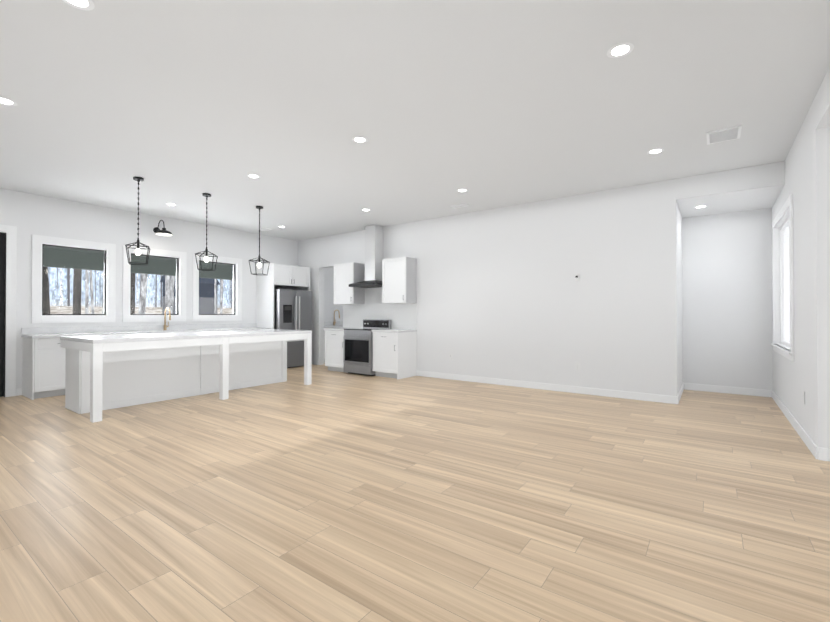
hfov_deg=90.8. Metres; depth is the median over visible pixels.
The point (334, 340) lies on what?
base cabinet
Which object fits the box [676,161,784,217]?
ceiling
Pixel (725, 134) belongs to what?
ceiling vent
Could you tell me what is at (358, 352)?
range
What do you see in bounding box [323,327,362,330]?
countertop
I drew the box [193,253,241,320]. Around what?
window
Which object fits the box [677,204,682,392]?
wall
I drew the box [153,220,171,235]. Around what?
sconce
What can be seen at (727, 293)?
wall
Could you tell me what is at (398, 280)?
upper cabinet
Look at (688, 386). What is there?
baseboard
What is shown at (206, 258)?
pendant light
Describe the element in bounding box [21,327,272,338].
countertop
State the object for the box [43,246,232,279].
porch canopy
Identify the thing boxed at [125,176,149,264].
pendant light
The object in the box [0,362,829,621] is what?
floor
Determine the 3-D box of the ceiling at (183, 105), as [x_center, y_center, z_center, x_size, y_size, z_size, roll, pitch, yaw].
[-0.145,-1.867,3.496,12.750,0.120,13.350,0,-1,36]
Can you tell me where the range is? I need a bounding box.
[343,319,390,375]
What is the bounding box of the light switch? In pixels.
[575,274,579,280]
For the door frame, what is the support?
attached to the wall at (28, 215)
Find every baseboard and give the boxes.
[416,370,678,403]
[677,383,684,400]
[685,383,769,396]
[770,390,815,455]
[814,445,829,461]
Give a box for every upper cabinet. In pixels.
[334,262,364,304]
[382,257,415,303]
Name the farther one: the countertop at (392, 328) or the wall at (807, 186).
the countertop at (392, 328)
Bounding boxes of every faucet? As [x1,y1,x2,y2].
[164,308,170,329]
[333,310,339,324]
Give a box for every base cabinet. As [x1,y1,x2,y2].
[22,339,65,399]
[324,330,324,361]
[325,331,347,372]
[372,331,416,378]
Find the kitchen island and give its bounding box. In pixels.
[60,333,311,422]
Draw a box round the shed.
[160,275,219,313]
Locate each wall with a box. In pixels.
[0,188,342,388]
[298,179,677,395]
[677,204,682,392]
[682,208,772,389]
[772,67,829,448]
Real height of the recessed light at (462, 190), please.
0.001 m
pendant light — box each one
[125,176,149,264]
[195,193,217,270]
[249,206,269,274]
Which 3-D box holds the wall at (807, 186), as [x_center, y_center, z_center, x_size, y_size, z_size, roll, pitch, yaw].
[1.801,-0.299,1.144,0.150,3.050,11.850,0,-1,36]
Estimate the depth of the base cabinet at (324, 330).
10.16 m
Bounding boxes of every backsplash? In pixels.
[21,323,255,334]
[324,321,342,324]
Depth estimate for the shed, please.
19.33 m
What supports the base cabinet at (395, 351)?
on the floor
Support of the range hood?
attached to the wall at (501, 293)
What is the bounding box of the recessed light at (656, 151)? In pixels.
[647,148,663,153]
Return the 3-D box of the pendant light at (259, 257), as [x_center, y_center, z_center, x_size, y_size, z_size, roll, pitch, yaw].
[-2.651,-1.197,6.974,0.265,1.166,0.263,0,0,2]
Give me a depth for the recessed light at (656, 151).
4.61 m
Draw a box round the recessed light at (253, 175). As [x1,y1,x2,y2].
[247,174,259,177]
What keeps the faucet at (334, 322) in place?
on the countertop at (325, 326)
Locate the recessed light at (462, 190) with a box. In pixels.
[457,189,467,191]
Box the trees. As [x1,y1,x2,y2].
[43,267,222,313]
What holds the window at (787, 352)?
in the wall at (807, 186)
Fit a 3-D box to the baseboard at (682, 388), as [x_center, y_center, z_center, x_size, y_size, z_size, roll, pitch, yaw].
[3.942,1.209,6.067,0.020,0.105,1.350,0,-1,36]
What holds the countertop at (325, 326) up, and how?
on the base cabinet at (324, 330)
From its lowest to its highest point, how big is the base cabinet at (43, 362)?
0.870 m
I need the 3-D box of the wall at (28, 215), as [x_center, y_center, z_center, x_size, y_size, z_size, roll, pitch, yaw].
[-5.242,-0.255,7.186,0.150,3.050,13.350,0,-1,36]
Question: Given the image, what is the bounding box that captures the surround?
[256,263,309,328]
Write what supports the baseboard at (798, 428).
attached to the wall at (807, 186)
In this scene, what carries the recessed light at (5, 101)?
in the ceiling at (183, 105)
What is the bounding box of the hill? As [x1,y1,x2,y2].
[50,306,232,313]
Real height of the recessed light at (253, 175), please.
0.001 m
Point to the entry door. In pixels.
(2, 266)
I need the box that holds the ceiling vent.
[706,125,741,144]
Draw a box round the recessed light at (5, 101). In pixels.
[0,97,17,105]
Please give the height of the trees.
9.890 m
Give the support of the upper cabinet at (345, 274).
attached to the wall at (501, 293)
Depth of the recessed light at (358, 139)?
4.29 m
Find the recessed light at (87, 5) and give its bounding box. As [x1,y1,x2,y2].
[63,0,94,10]
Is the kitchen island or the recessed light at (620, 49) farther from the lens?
the kitchen island
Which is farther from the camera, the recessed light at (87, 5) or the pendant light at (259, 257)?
the pendant light at (259, 257)
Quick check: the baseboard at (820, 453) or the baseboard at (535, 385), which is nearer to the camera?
the baseboard at (820, 453)
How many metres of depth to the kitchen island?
5.71 m
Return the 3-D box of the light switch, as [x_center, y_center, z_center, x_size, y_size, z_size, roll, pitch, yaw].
[2.487,-0.517,6.284,0.072,0.116,0.028,0,-1,36]
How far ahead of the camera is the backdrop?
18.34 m
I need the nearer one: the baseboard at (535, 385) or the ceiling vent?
the ceiling vent
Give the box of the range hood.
[349,225,382,287]
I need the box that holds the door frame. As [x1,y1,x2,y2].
[0,224,16,396]
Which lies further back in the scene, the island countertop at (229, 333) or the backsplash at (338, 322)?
the backsplash at (338, 322)
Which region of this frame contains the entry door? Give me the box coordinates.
[0,233,4,396]
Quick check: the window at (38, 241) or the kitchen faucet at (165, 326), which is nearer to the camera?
the window at (38, 241)
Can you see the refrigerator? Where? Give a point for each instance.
(292, 309)
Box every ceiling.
[0,0,829,240]
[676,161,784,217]
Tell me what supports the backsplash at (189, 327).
attached to the wall at (28, 215)
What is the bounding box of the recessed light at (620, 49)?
[607,43,633,57]
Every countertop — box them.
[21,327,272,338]
[64,329,311,340]
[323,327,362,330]
[324,325,342,327]
[387,327,402,330]
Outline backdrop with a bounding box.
[48,267,232,307]
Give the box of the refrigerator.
[274,289,311,367]
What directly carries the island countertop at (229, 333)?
on the kitchen island
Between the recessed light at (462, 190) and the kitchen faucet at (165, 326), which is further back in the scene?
the kitchen faucet at (165, 326)
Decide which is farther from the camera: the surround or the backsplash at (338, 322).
the backsplash at (338, 322)
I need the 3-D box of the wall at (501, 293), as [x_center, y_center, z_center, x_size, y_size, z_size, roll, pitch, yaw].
[0.347,-0.249,7.947,8.000,3.050,0.150,0,-1,36]
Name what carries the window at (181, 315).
in the wall at (28, 215)
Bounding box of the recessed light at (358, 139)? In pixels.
[352,136,367,142]
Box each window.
[31,234,115,322]
[122,245,186,321]
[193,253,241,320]
[770,194,793,360]

